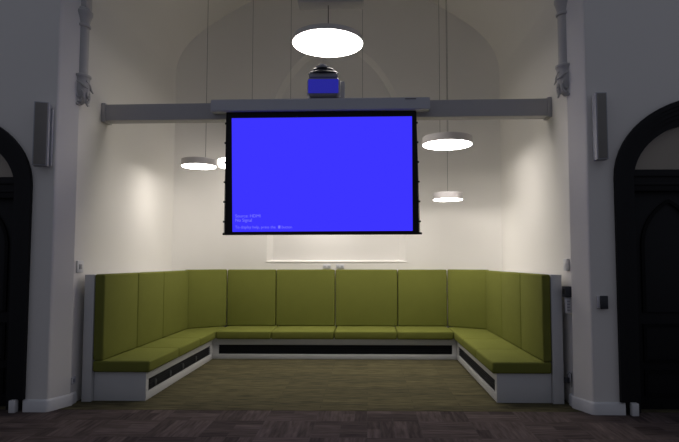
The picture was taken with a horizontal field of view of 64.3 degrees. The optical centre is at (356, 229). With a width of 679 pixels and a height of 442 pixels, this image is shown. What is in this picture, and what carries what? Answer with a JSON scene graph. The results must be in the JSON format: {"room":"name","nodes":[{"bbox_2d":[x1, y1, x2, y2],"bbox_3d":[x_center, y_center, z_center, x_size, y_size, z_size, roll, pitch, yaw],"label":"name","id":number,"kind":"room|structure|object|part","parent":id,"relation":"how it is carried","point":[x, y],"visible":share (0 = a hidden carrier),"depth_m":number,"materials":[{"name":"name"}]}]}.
{"room":"converted church hall","nodes":[
{"label":"converted church hall","id":0,"kind":"room"},
{"bbox_2d":[70,0,239,400],"bbox_3d":[-2.993,-1.483,7.934,0.781,7.000,3.675,-1,-4,16],"label":"wall","id":1,"kind":"structure","parent":0,"point":[138,209],"depth_m":8.00,"materials":[{"name":"paint"}]},
{"bbox_2d":[23,391,76,411],"bbox_3d":[-3.217,1.829,5.722,0.194,0.126,0.525,-3,-5,42],"label":"baseboard","id":2,"kind":"structure","parent":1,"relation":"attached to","point":[29,405],"depth_m":5.61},
{"bbox_2d":[71,376,75,384],"bbox_3d":[-3.115,1.651,5.931,0.017,0.075,0.080,0,-3,1],"label":"wall socket","id":3,"kind":"object","parent":1,"relation":"attached to","point":[73,379],"visible":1,"depth_m":5.92,"materials":[{"name":"white plastic"}]},
{"bbox_2d":[76,261,83,272],"bbox_3d":[-3.112,0.412,6.070,0.021,0.135,0.130,0,-3,1],"label":"light switch","id":4,"kind":"object","parent":1,"relation":"attached to","point":[79,264],"visible":1,"depth_m":6.05,"materials":[{"name":"white plastic"}]},
{"bbox_2d":[101,97,551,124],"bbox_3d":[-0.387,-1.454,6.616,5.453,0.275,0.184,0,-3,1],"label":"tie beam","id":5,"kind":"structure","parent":1,"relation":"attached to","point":[474,109],"depth_m":6.56,"materials":[{"name":"grey paint"}]},
{"bbox_3d":[-3.089,-1.428,6.664,0.049,0.230,0.184,0,-3,1],"label":"plate","id":6,"kind":"part","parent":5,"relation":"part of","materials":[{"name":"grey paint"}]},
{"bbox_2d":[211,97,429,234],"bbox_3d":[-0.438,-0.752,6.416,2.604,1.629,0.155,0,-3,1],"label":"projection screen","id":7,"kind":"object","parent":5,"relation":"attached to","point":[309,166],"visible":1,"depth_m":6.38,"materials":[{"name":"paint"}]},
{"bbox_3d":[-1.564,-0.682,6.414,0.015,1.440,0.007,0,-3,1],"label":"tension cord","id":8,"kind":"part","parent":7,"relation":"part of","materials":[{"name":"black fabric"}]},
{"bbox_3d":[0.719,-0.684,6.371,0.041,1.440,0.007,0,-3,1],"label":"tension cord","id":9,"kind":"part","parent":7,"relation":"part of","materials":[{"name":"black fabric"}]},
{"bbox_2d":[307,64,344,97],"bbox_3d":[-0.374,-1.780,6.539,0.445,0.427,0.331,0,-3,1],"label":"ceiling projector","id":10,"kind":"object","parent":5,"relation":"on","point":[323,81],"visible":0.91,"depth_m":6.40,"materials":[{"name":"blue plastic"}]},
{"bbox_2d":[308,67,338,74],"bbox_3d":[-0.402,-1.899,6.492,0.370,0.070,0.222,0,-3,1],"label":"vent","id":11,"kind":"object","parent":10,"relation":"attached to","point":[317,70],"depth_m":6.42,"materials":[{"name":"plastic"}]},
{"bbox_3d":[-0.399,-1.705,6.394,0.360,0.170,0.017,0,-3,1],"label":"lit panel","id":12,"kind":"part","parent":10,"relation":"part of","materials":[{"name":"blue plastic"}]},
{"bbox_3d":[2.314,-1.474,6.567,0.049,0.240,0.184,0,-3,1],"label":"plate","id":13,"kind":"part","parent":5,"relation":"part of","materials":[{"name":"grey paint"}]},
{"bbox_2d":[99,0,550,74],"bbox_3d":[-0.364,-3.634,7.987,5.455,1.900,3.700,0,-3,1],"label":"ceiling","id":14,"kind":"structure","parent":0,"point":[166,28],"depth_m":8.50,"materials":[{"name":"paint"}]},
{"bbox_2d":[181,33,216,169],"bbox_3d":[-2.329,-2.505,8.057,0.504,3.150,0.504,0,-3,1],"label":"pendant lamp","id":15,"kind":"object","parent":14,"relation":"hanging from","point":[202,163],"visible":1,"depth_m":7.82,"materials":[{"name":"grey"}]},
{"bbox_2d":[182,163,215,169],"bbox_3d":[-2.329,-0.935,7.964,0.488,0.006,0.488,0,-3,1],"label":"diffuser","id":16,"kind":"object","parent":15,"relation":"attached to","point":[202,166],"depth_m":7.93,"materials":[{"name":"white plastic"}]},
{"bbox_2d":[218,58,252,168],"bbox_3d":[-1.957,-2.654,9.030,0.673,3.233,0.673,0,-3,1],"label":"pendant lamp","id":17,"kind":"object","parent":14,"relation":"hanging from","point":[221,160],"visible":0.21,"depth_m":8.78,"materials":[{"name":"grey"}]},
{"bbox_2d":[290,0,362,98],"bbox_3d":[-0.499,-2.600,8.880,1.230,3.848,1.230,0,-3,1],"label":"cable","id":18,"kind":"object","parent":14,"relation":"hanging from","point":[291,0],"visible":0.02,"depth_m":8.88,"materials":[{"name":"grey"}]},
{"bbox_2d":[293,0,363,56],"bbox_3d":[-0.373,-3.526,7.069,0.920,2.231,0.910,0,-3,1],"label":"pendant lamp","id":19,"kind":"object","parent":14,"relation":"hanging from","point":[328,39],"visible":1,"depth_m":6.95,"materials":[{"name":"grey"}]},
{"bbox_2d":[293,29,362,56],"bbox_3d":[-0.379,-2.415,7.003,0.904,0.006,0.904,0,-3,1],"label":"diffuser","id":20,"kind":"object","parent":19,"relation":"attached to","point":[315,42],"depth_m":6.95,"materials":[{"name":"white plastic"}]},
{"bbox_2d":[422,0,472,149],"bbox_3d":[1.263,-2.739,7.653,0.696,3.110,0.696,0,-3,1],"label":"pendant lamp","id":21,"kind":"object","parent":14,"relation":"hanging from","point":[441,140],"visible":1,"depth_m":7.39,"materials":[{"name":"grey"}]},
{"bbox_2d":[423,139,471,149],"bbox_3d":[1.263,-1.190,7.561,0.674,0.006,0.674,0,-3,1],"label":"diffuser","id":22,"kind":"object","parent":21,"relation":"attached to","point":[434,144],"depth_m":7.51,"materials":[{"name":"white plastic"}]},
{"bbox_2d":[433,56,462,201],"bbox_3d":[1.432,-2.286,8.625,0.466,3.631,0.466,0,-3,1],"label":"pendant lamp","id":23,"kind":"object","parent":14,"relation":"hanging from","point":[445,196],"visible":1,"depth_m":8.37,"materials":[{"name":"grey metal"}]},
{"bbox_2d":[434,198,461,201],"bbox_3d":[1.432,-0.477,8.518,0.451,0.006,0.451,0,-3,1],"label":"diffuser","id":24,"kind":"object","parent":23,"relation":"attached to","point":[435,199],"depth_m":8.46,"materials":[{"name":"white plastic"}]},
{"bbox_2d":[237,0,439,327],"bbox_3d":[-0.332,-1.385,9.591,3.555,7.000,0.070,0,-3,1],"label":"wall","id":25,"kind":"structure","parent":0,"point":[400,37],"depth_m":9.65,"materials":[{"name":"paint"}]},
{"bbox_2d":[323,264,330,268],"bbox_3d":[-0.525,0.636,9.431,0.140,0.075,0.017,0,-3,1],"label":"wall socket","id":26,"kind":"object","parent":25,"relation":"attached to","point":[325,266],"visible":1,"depth_m":9.43,"materials":[{"name":"white plastic"}]},
{"bbox_2d":[265,261,406,261],"bbox_3d":[-0.370,0.559,9.448,2.470,0.018,0.028,0,-3,1],"label":"trim","id":27,"kind":"structure","parent":25,"relation":"attached to","point":[265,261],"depth_m":9.43,"materials":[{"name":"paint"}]},
{"bbox_2d":[336,264,343,268],"bbox_3d":[-0.295,0.636,9.426,0.140,0.075,0.017,0,-3,1],"label":"wall socket","id":28,"kind":"object","parent":25,"relation":"attached to","point":[338,266],"visible":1,"depth_m":9.42,"materials":[{"name":"white plastic"}]},
{"bbox_2d":[0,0,678,411],"bbox_3d":[-0.393,-2.202,5.949,15.000,8.200,0.320,0,-3,1],"label":"wall","id":29,"kind":"structure","parent":0,"point":[627,50],"depth_m":5.72,"materials":[{"name":"paint"}]},
{"bbox_2d":[0,127,32,410],"bbox_3d":[-4.393,0.314,5.801,1.900,3.160,0.265,0,-3,1],"label":"door","id":30,"kind":"structure","parent":29,"relation":"in","point":[16,178],"depth_m":5.74,"materials":[{"name":"black paint"}]},
{"bbox_3d":[-4.038,1.370,5.790,0.531,0.750,0.030,0,-3,1],"label":"panel moulding","id":31,"kind":"part","parent":30,"relation":"part of","materials":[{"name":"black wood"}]},
{"bbox_3d":[-4.038,0.301,5.851,0.531,1.151,0.035,0,-3,1],"label":"arched moulding","id":32,"kind":"part","parent":30,"relation":"part of","materials":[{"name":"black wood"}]},
{"bbox_3d":[-4.392,-0.737,5.940,1.410,0.555,0.008,0,-3,1],"label":"fanlight glass","id":33,"kind":"part","parent":30,"relation":"part of","materials":[{"name":"beige glass"}]},
{"bbox_3d":[-4.393,0.381,5.835,1.640,3.030,0.190,0,-3,1],"label":"frame","id":34,"kind":"part","parent":30,"relation":"part of","materials":[{"name":"black paint"}]},
{"bbox_2d":[32,101,53,166],"bbox_3d":[-3.319,-1.005,5.689,0.164,0.674,0.164,0,-3,1],"label":"wall speaker","id":35,"kind":"object","parent":29,"relation":"attached to","point":[43,124],"visible":1,"depth_m":5.63,"materials":[{"name":"plastic"}]},
{"bbox_2d":[33,102,47,163],"bbox_3d":[-3.300,-1.009,5.630,0.115,0.650,0.012,1,-4,-19],"label":"grille","id":36,"kind":"object","parent":35,"relation":"attached to","point":[40,124],"depth_m":5.63,"materials":[{"name":"metal"}]},
{"bbox_3d":[-3.269,-0.986,5.754,0.052,0.620,0.029,0,-3,1],"label":"mounting rail","id":37,"kind":"part","parent":35,"relation":"part of","materials":[{"name":"grey metal"}]},
{"bbox_2d":[76,0,93,106],"bbox_3d":[-3.112,-2.438,6.149,0.208,2.106,0.204,1,-3,-9],"label":"shaft","id":38,"kind":"structure","parent":29,"relation":"attached to","point":[84,88],"depth_m":6.07,"materials":[{"name":"grey stone"}]},
{"bbox_2d":[554,0,569,97],"bbox_3d":[2.310,-2.523,6.054,0.208,2.126,0.204,-1,-3,11],"label":"shaft","id":39,"kind":"structure","parent":29,"relation":"attached to","point":[562,69],"depth_m":5.97,"materials":[{"name":"grey stone"}]},
{"bbox_2d":[569,393,625,414],"bbox_3d":[2.447,1.821,5.599,0.578,0.126,0.228,-3,-5,44],"label":"baseboard","id":40,"kind":"structure","parent":29,"relation":"attached to","point":[593,408],"depth_m":5.48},
{"bbox_2d":[592,92,608,160],"bbox_3d":[2.513,-1.066,5.591,0.117,0.694,0.150,0,-3,1],"label":"wall speaker","id":41,"kind":"object","parent":29,"relation":"attached to","point":[599,99],"visible":1,"depth_m":5.53,"materials":[{"name":"plastic"}]},
{"bbox_2d":[597,93,607,157],"bbox_3d":[2.510,-1.070,5.524,0.090,0.670,0.012,0,-3,3],"label":"grille","id":42,"kind":"object","parent":41,"relation":"attached to","point":[602,122],"depth_m":5.52,"materials":[{"name":"metal"}]},
{"bbox_2d":[597,296,607,308],"bbox_3d":[2.516,0.741,5.532,0.095,0.135,0.054,0,-3,1],"label":"switch","id":43,"kind":"object","parent":29,"relation":"attached to","point":[602,301],"visible":1,"depth_m":5.51,"materials":[{"name":"black plastic"}]},
{"bbox_3d":[2.498,0.742,5.545,0.060,0.125,0.029,0,-3,1],"label":"plate","id":44,"kind":"part","parent":43,"relation":"part of","materials":[{"name":"white plastic"}]},
{"bbox_2d":[613,101,678,414],"bbox_3d":[3.705,0.245,5.655,2.060,3.280,0.265,0,-3,1],"label":"door","id":45,"kind":"structure","parent":29,"relation":"in","point":[646,167],"depth_m":5.67,"materials":[{"name":"black paint"}]},
{"bbox_3d":[3.707,-0.836,5.796,1.570,0.615,0.008,0,-3,1],"label":"fanlight glass","id":46,"kind":"part","parent":45,"relation":"part of","materials":[{"name":"beige"}]},
{"bbox_3d":[3.312,0.271,5.716,0.611,1.196,0.035,0,-3,1],"label":"arched moulding","id":47,"kind":"part","parent":45,"relation":"part of","materials":[{"name":"black wood"}]},
{"bbox_3d":[3.312,1.362,5.654,0.611,0.750,0.030,0,-3,1],"label":"panel moulding","id":48,"kind":"part","parent":45,"relation":"part of","materials":[{"name":"black wood"}]},
{"bbox_2d":[0,359,678,441],"bbox_3d":[-0.466,1.685,1.737,17.000,0.062,15.650,0,-3,1],"label":"floor","id":49,"kind":"structure","parent":0,"point":[59,425],"depth_m":5.53,"materials":[{"name":"carpet"}]},
{"bbox_2d":[8,399,17,412],"bbox_3d":[-3.551,1.821,5.579,0.068,0.125,0.060,0,-3,1],"label":"door stop","id":50,"kind":"object","parent":49,"relation":"on","point":[13,404],"visible":1,"depth_m":5.55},
{"bbox_2d":[81,271,157,401],"bbox_3d":[-2.980,1.287,7.441,0.108,1.406,2.825,0,-3,1],"label":"bench back boxing","id":51,"kind":"object","parent":49,"relation":"on","point":[87,395],"visible":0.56,"depth_m":6.03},
{"bbox_2d":[94,340,212,400],"bbox_3d":[-2.624,1.843,7.649,0.586,0.322,3.220,0,-3,1],"label":"bench","id":52,"kind":"object","parent":49,"relation":"on","point":[108,386],"visible":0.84,"depth_m":6.06,"materials":[{"name":"wood"}]},
{"bbox_2d":[93,348,178,371],"bbox_3d":[-2.616,1.548,6.474,0.643,0.128,0.942,0,-3,1],"label":"seat cushion","id":53,"kind":"object","parent":52,"relation":"on","point":[136,359],"visible":0.88,"depth_m":6.10,"materials":[{"name":"green fabric"}]},
{"bbox_2d":[93,273,137,359],"bbox_3d":[-2.882,1.003,6.494,0.115,0.959,0.897,0,-3,1],"label":"cushion","id":54,"kind":"object","parent":53,"relation":"on","point":[116,294],"visible":1,"depth_m":6.32,"materials":[{"name":"green fabric"}]},
{"bbox_2d":[136,338,199,356],"bbox_3d":[-2.599,1.602,7.388,0.643,0.128,0.872,0,-3,1],"label":"seat cushion","id":55,"kind":"object","parent":52,"relation":"on","point":[185,345],"visible":0.64,"depth_m":7.30,"materials":[{"name":"green fabric"}]},
{"bbox_2d":[136,272,163,346],"bbox_3d":[-2.866,1.056,7.385,0.115,0.959,0.872,0,-3,1],"label":"cushion","id":56,"kind":"object","parent":55,"relation":"on","point":[150,284],"visible":0.77,"depth_m":7.31,"materials":[{"name":"green fabric"}]},
{"bbox_2d":[148,346,209,389],"bbox_3d":[-2.356,1.826,7.320,0.018,0.150,2.430,0,-3,1],"label":"vent grille","id":57,"kind":"object","parent":52,"relation":"attached to","point":[170,372],"depth_m":7.08,"materials":[{"name":"metal"}]},
{"bbox_2d":[164,326,224,345],"bbox_3d":[-2.566,1.670,8.532,0.620,0.128,1.406,0,-3,1],"label":"seat cushion","id":58,"kind":"object","parent":52,"relation":"on","point":[206,334],"visible":0.44,"depth_m":8.31,"materials":[{"name":"green fabric"}]},
{"bbox_2d":[158,270,187,337],"bbox_3d":[-2.848,1.114,8.363,0.115,0.959,1.072,0,-3,1],"label":"cushion","id":59,"kind":"object","parent":58,"relation":"on","point":[175,292],"visible":0.82,"depth_m":8.30,"materials":[{"name":"green fabric"}]},
{"bbox_2d":[187,269,226,328],"bbox_3d":[-2.539,1.153,9.121,0.730,0.971,0.068,2,-4,-35],"label":"cushion","id":60,"kind":"object","parent":58,"relation":"on","point":[207,288],"visible":0.8,"depth_m":9.10,"materials":[{"name":"green fabric"}]},
{"bbox_2d":[213,338,456,359],"bbox_3d":[-0.355,1.918,8.913,3.900,0.322,0.595,0,-3,1],"label":"bench","id":61,"kind":"object","parent":49,"relation":"on","point":[403,349],"visible":0.86,"depth_m":8.63,"materials":[{"name":"white wood"}]},
{"bbox_2d":[216,326,277,338],"bbox_3d":[-1.802,1.696,8.968,0.875,0.128,0.765,0,-3,1],"label":"seat cushion","id":62,"kind":"object","parent":61,"relation":"on","point":[229,332],"visible":0.87,"depth_m":8.59,"materials":[{"name":"green fabric"}]},
{"bbox_2d":[227,269,275,325],"bbox_3d":[-1.822,1.169,9.357,0.837,0.967,0.100,0,-3,1],"label":"cushion","id":63,"kind":"object","parent":62,"relation":"on","point":[251,293],"visible":1,"depth_m":9.31,"materials":[{"name":"green fabric"}]},
{"bbox_2d":[271,326,335,338],"bbox_3d":[-0.859,1.694,8.950,0.996,0.128,0.765,0,-3,1],"label":"seat cushion","id":64,"kind":"object","parent":61,"relation":"on","point":[281,332],"visible":0.89,"depth_m":8.58,"materials":[{"name":"green fabric"}]},
{"bbox_2d":[276,269,334,325],"bbox_3d":[-0.886,1.168,9.340,1.010,0.967,0.100,0,-3,1],"label":"cushion","id":65,"kind":"object","parent":64,"relation":"on","point":[304,297],"visible":1,"depth_m":9.29,"materials":[{"name":"green fabric"}]},
{"bbox_2d":[219,345,451,353],"bbox_3d":[-0.351,1.911,8.634,3.740,0.157,0.018,0,-3,1],"label":"vent grille","id":66,"kind":"object","parent":61,"relation":"attached to","point":[223,349],"depth_m":8.63,"materials":[{"name":"black metal"}]},
{"bbox_2d":[334,326,396,338],"bbox_3d":[0.143,1.693,8.932,0.992,0.128,0.765,0,-3,1],"label":"seat cushion","id":67,"kind":"object","parent":61,"relation":"on","point":[341,332],"visible":1,"depth_m":8.56,"materials":[{"name":"green fabric"}]},
{"bbox_2d":[335,269,396,325],"bbox_3d":[0.162,1.167,9.321,1.064,0.967,0.100,0,-3,1],"label":"cushion","id":68,"kind":"object","parent":67,"relation":"on","point":[364,297],"visible":1,"depth_m":9.27,"materials":[{"name":"green fabric"}]},
{"bbox_2d":[395,326,452,339],"bbox_3d":[1.089,1.692,8.914,0.884,0.128,0.765,0,-3,1],"label":"seat cushion","id":69,"kind":"object","parent":61,"relation":"on","point":[403,332],"visible":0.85,"depth_m":8.54,"materials":[{"name":"green fabric"}]},
{"bbox_2d":[398,270,446,325],"bbox_3d":[1.126,1.166,9.303,0.839,0.967,0.100,0,-3,1],"label":"cushion","id":70,"kind":"object","parent":69,"relation":"on","point":[422,294],"visible":1,"depth_m":9.25,"materials":[{"name":"green fabric"}]},
{"bbox_2d":[457,342,551,402],"bbox_3d":[1.872,1.837,7.561,0.600,0.322,3.230,0,-3,1],"label":"bench","id":71,"kind":"object","parent":49,"relation":"on","point":[503,388],"visible":0.61,"depth_m":5.95,"materials":[{"name":"white wood"}]},
{"bbox_2d":[449,327,502,345],"bbox_3d":[1.856,1.664,8.441,0.653,0.128,1.426,0,-3,1],"label":"seat cushion","id":72,"kind":"object","parent":71,"relation":"on","point":[459,333],"visible":0.62,"depth_m":8.29,"materials":[{"name":"green fabric"}]},
{"bbox_2d":[447,269,486,328],"bbox_3d":[1.851,1.148,9.040,0.756,0.971,0.067,-2,-4,35],"label":"cushion","id":73,"kind":"object","parent":72,"relation":"on","point":[466,288],"visible":0.81,"depth_m":9.01,"materials":[{"name":"green fabric"}]},
{"bbox_2d":[486,270,504,337],"bbox_3d":[2.137,1.110,8.291,0.095,0.959,1.032,0,-3,1],"label":"cushion","id":74,"kind":"object","parent":72,"relation":"on","point":[493,278],"visible":0.74,"depth_m":8.20,"materials":[{"name":"green fabric"}]},
{"bbox_2d":[459,347,494,390],"bbox_3d":[1.585,1.822,7.247,0.018,0.150,2.430,0,-3,1],"label":"vent grille","id":75,"kind":"object","parent":71,"relation":"attached to","point":[467,359],"depth_m":7.05,"materials":[{"name":"black metal"}]},
{"bbox_2d":[463,339,521,357],"bbox_3d":[1.835,1.595,7.271,0.653,0.128,0.902,0,-3,1],"label":"seat cushion","id":76,"kind":"object","parent":71,"relation":"on","point":[471,345],"visible":0.59,"depth_m":7.20,"materials":[{"name":"green fabric"}]},
{"bbox_2d":[501,272,521,348],"bbox_3d":[2.119,1.051,7.293,0.095,0.959,0.952,0,-3,1],"label":"cushion","id":77,"kind":"object","parent":76,"relation":"on","point":[511,290],"visible":0.72,"depth_m":7.23,"materials":[{"name":"green fabric"}]},
{"bbox_2d":[476,349,550,373],"bbox_3d":[1.818,1.541,6.367,0.653,0.128,0.892,0,-3,1],"label":"seat cushion","id":78,"kind":"object","parent":71,"relation":"on","point":[498,361],"visible":0.91,"depth_m":5.97,"materials":[{"name":"green fabric"}]},
{"bbox_2d":[520,273,551,361],"bbox_3d":[2.102,0.997,6.382,0.095,0.959,0.857,0,-3,1],"label":"cushion","id":79,"kind":"object","parent":78,"relation":"on","point":[535,288],"visible":1,"depth_m":6.17,"materials":[{"name":"green fabric"}]},
{"bbox_2d":[505,271,563,403],"bbox_3d":[2.230,1.282,7.345,0.118,1.406,2.825,0,-3,1],"label":"bench back boxing","id":80,"kind":"object","parent":49,"relation":"on","point":[557,370],"visible":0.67,"depth_m":5.94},
{"bbox_2d":[630,402,638,415],"bbox_3d":[2.806,1.814,5.461,0.068,0.125,0.060,0,-3,1],"label":"door stop","id":81,"kind":"object","parent":49,"relation":"on","point":[634,407],"visible":1,"depth_m":5.43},
{"bbox_2d":[438,0,573,402],"bbox_3d":[2.265,-1.489,7.837,0.781,7.000,3.675,1,-3,-14],"label":"wall","id":82,"kind":"structure","parent":0,"point":[513,213],"depth_m":8.53,"materials":[{"name":"paint"}]},
{"bbox_2d":[563,259,569,270],"bbox_3d":[2.313,0.384,5.971,0.033,0.130,0.110,0,-3,1],"label":"light switch","id":83,"kind":"object","parent":82,"relation":"attached to","point":[566,267],"visible":1,"depth_m":5.93,"materials":[{"name":"white plastic"}]},
{"bbox_2d":[562,286,571,296],"bbox_3d":[2.290,0.672,5.889,0.078,0.115,0.100,0,-3,1],"label":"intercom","id":84,"kind":"object","parent":82,"relation":"attached to","point":[566,290],"visible":1,"depth_m":5.84,"materials":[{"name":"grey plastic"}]},
{"bbox_2d":[564,370,571,386],"bbox_3d":[2.298,1.619,5.881,0.064,0.164,0.104,0,-3,1],"label":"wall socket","id":85,"kind":"object","parent":82,"relation":"attached to","point":[568,379],"visible":1,"depth_m":5.86,"materials":[{"name":"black plastic"}]},
{"bbox_2d":[565,297,571,312],"bbox_3d":[2.299,0.819,5.879,0.059,0.170,0.053,0,-3,1],"label":"remote control","id":86,"kind":"object","parent":82,"relation":"attached to","point":[568,303],"visible":1,"depth_m":5.86,"materials":[{"name":"white plastic"}]}
]}

